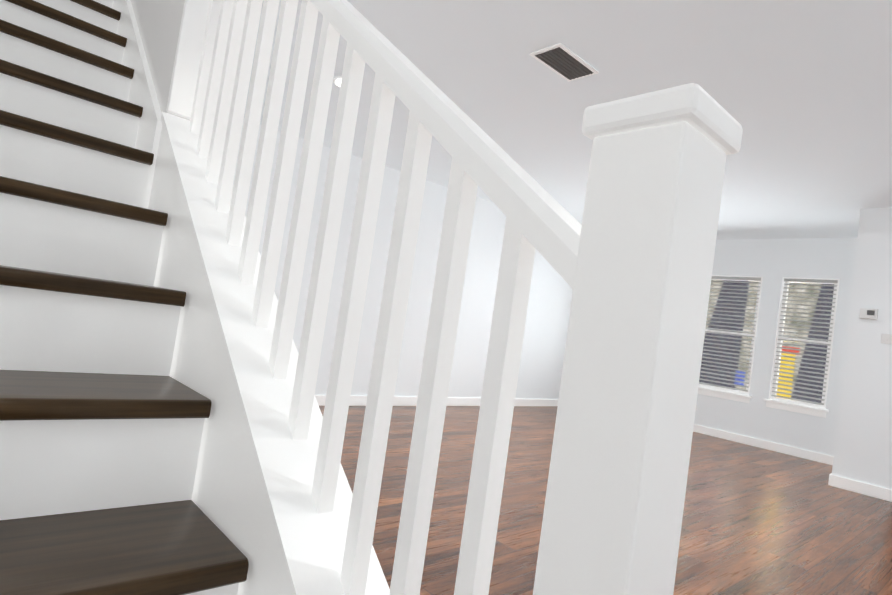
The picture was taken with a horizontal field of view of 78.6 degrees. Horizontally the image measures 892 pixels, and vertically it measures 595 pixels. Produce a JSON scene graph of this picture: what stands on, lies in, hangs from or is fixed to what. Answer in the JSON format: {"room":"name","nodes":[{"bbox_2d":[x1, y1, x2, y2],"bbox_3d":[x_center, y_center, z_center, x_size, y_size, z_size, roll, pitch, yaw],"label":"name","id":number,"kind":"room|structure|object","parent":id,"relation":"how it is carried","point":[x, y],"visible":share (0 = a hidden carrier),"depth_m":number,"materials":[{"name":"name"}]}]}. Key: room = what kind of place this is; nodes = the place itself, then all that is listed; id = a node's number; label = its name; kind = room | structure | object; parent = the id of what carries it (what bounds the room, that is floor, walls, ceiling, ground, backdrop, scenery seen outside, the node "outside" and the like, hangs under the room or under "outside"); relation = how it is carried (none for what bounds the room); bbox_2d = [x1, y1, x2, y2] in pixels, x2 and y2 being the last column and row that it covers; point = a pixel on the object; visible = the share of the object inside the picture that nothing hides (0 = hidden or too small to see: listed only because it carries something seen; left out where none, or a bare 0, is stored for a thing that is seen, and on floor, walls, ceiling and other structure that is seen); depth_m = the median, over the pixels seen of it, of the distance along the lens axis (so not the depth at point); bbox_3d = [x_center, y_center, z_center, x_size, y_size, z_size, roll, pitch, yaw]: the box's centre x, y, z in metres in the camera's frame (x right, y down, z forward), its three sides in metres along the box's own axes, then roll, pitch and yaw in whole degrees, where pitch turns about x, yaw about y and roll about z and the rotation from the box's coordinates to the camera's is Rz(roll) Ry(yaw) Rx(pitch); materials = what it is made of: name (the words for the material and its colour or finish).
{"room":"home staircase","nodes":[
{"label":"home staircase","id":0,"kind":"room"},
{"bbox_2d":[130,0,189,120],"bbox_3d":[-0.387,-1.595,1.425,0.120,5.000,5.296,11,-4,-42],"label":"wall","id":1,"kind":"structure","parent":0,"point":[158,23],"depth_m":1.75,"materials":[{"name":"paint"}]},
{"bbox_2d":[233,119,572,398],"bbox_3d":[-0.175,-0.081,5.888,6.574,2.474,0.150,11,-4,-42],"label":"wall","id":2,"kind":"structure","parent":0,"point":[545,335],"depth_m":5.76,"materials":[{"name":"paint"}]},
{"bbox_2d":[315,395,558,405],"bbox_3d":[-0.282,1.101,5.777,6.555,0.094,0.014,11,-4,-42],"label":"baseboard","id":3,"kind":"structure","parent":2,"relation":"attached to","point":[354,400],"depth_m":6.09,"materials":[{"name":"white wood"}]},
{"bbox_2d":[244,0,891,239],"bbox_3d":[1.755,-1.185,4.030,6.846,0.493,5.350,11,-4,-42],"label":"ceiling","id":4,"kind":"structure","parent":0,"point":[800,91],"depth_m":2.91,"materials":[{"name":"paint"}]},
{"bbox_2d":[333,76,341,86],"bbox_3d":[-0.612,-1.326,3.382,0.176,0.012,0.176,11,-4,-42],"label":"recessed light","id":5,"kind":"object","parent":4,"relation":"in","point":[337,81],"visible":0.35,"depth_m":3.35,"materials":[{"name":"white"}]},
{"bbox_2d":[529,43,598,81],"bbox_3d":[0.606,-1.192,2.784,0.340,0.012,0.190,11,-4,-42],"label":"ceiling vent","id":6,"kind":"object","parent":4,"relation":"in","point":[564,62],"visible":0.96,"depth_m":2.76,"materials":[{"name":"white"}]},
{"bbox_2d":[319,406,891,594],"bbox_3d":[0.759,1.151,1.506,11.149,0.100,8.145,11,-4,-42],"label":"floor","id":7,"kind":"structure","parent":0,"point":[758,521],"depth_m":3.12,"materials":[{"name":"brown wood"}]},
{"bbox_2d":[0,0,248,594],"bbox_3d":[-1.426,-0.478,1.414,1.103,2.494,4.052,11,-4,-42],"label":"staircase","id":8,"kind":"structure","parent":7,"relation":"on","point":[103,414],"depth_m":1.04,"materials":[{"name":"brown wood"}]},
{"bbox_2d":[148,0,742,594],"bbox_3d":[-0.288,-0.218,1.028,0.144,2.267,1.547,11,-4,-42],"label":"balustrade","id":9,"kind":"object","parent":7,"relation":"on","point":[288,512],"visible":0.98,"depth_m":0.74,"materials":[{"name":"white wood"}]},
{"bbox_2d":[694,238,856,455],"bbox_3d":[3.399,0.478,6.899,0.150,2.474,3.502,11,-4,-42],"label":"wall","id":10,"kind":"structure","parent":0,"point":[772,262],"depth_m":6.33,"materials":[{"name":"paint"}]},
{"bbox_2d":[698,275,762,402],"bbox_3d":[3.415,0.477,6.811,0.145,1.514,0.916,11,-4,-42],"label":"window","id":11,"kind":"structure","parent":10,"relation":"in","point":[729,394],"depth_m":6.66,"materials":[{"name":"white"}]},
{"bbox_2d":[699,276,760,391],"bbox_3d":[3.417,0.418,6.808,0.030,1.372,0.812,11,-4,-42],"label":"window blinds","id":12,"kind":"object","parent":11,"relation":"attached to","point":[737,278],"visible":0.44,"depth_m":6.71,"materials":[{"name":"white plastic"}]},
{"bbox_2d":[693,424,833,464],"bbox_3d":[3.197,1.645,6.756,0.017,0.094,3.213,11,-4,-42],"label":"baseboard","id":13,"kind":"structure","parent":10,"relation":"attached to","point":[810,455],"depth_m":6.23,"materials":[{"name":"white wood"}]},
{"bbox_2d":[764,277,839,417],"bbox_3d":[4.023,0.533,6.138,0.145,1.514,0.624,11,-4,-42],"label":"window","id":14,"kind":"structure","parent":10,"relation":"in","point":[783,404],"depth_m":6.15,"materials":[{"name":"white"}]},
{"bbox_2d":[771,278,837,404],"bbox_3d":[4.025,0.474,6.135,0.030,1.372,0.520,11,-4,-42],"label":"window blinds","id":15,"kind":"object","parent":14,"relation":"attached to","point":[810,280],"visible":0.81,"depth_m":6.12,"materials":[{"name":"white plastic"}]},
{"bbox_2d":[832,207,891,489],"bbox_3d":[4.173,0.457,4.054,0.150,2.474,1.948,11,-4,-42],"label":"wall","id":16,"kind":"structure","parent":0,"point":[863,448],"depth_m":4.59,"materials":[{"name":"paint"}]},
{"bbox_2d":[828,473,832,485],"bbox_3d":[3.770,1.651,5.116,1.342,0.094,0.014,11,-4,-42],"label":"baseboard","id":17,"kind":"structure","parent":16,"relation":"attached to","point":[830,475],"depth_m":4.66,"materials":[{"name":"white wood"}]},
{"bbox_2d":[832,475,891,501],"bbox_3d":[3.442,1.576,4.503,0.021,0.094,0.391,11,-4,-42],"label":"baseboard","id":18,"kind":"structure","parent":16,"relation":"attached to","point":[882,493],"depth_m":4.49,"materials":[{"name":"white wood"}]},
{"bbox_2d":[859,308,877,319],"bbox_3d":[3.584,0.139,4.623,0.028,0.090,0.120,11,-4,-42],"label":"thermostat","id":19,"kind":"object","parent":16,"relation":"attached to","point":[867,313],"visible":1,"depth_m":4.61,"materials":[{"name":"white plastic"}]},
{"bbox_2d":[881,334,891,343],"bbox_3d":[3.669,0.344,4.502,0.011,0.080,0.120,11,-4,-42],"label":"light switch","id":20,"kind":"object","parent":16,"relation":"attached to","point":[886,338],"visible":1,"depth_m":4.52,"materials":[{"name":"white plastic"}]},
{"label":"outside","id":21,"kind":"structure","parent":0,"visible":0},
{"bbox_2d":[699,280,833,404],"bbox_3d":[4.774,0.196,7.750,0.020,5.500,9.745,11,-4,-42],"label":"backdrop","id":22,"kind":"structure","parent":21,"point":[787,334],"depth_m":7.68,"materials":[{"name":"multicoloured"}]}
]}

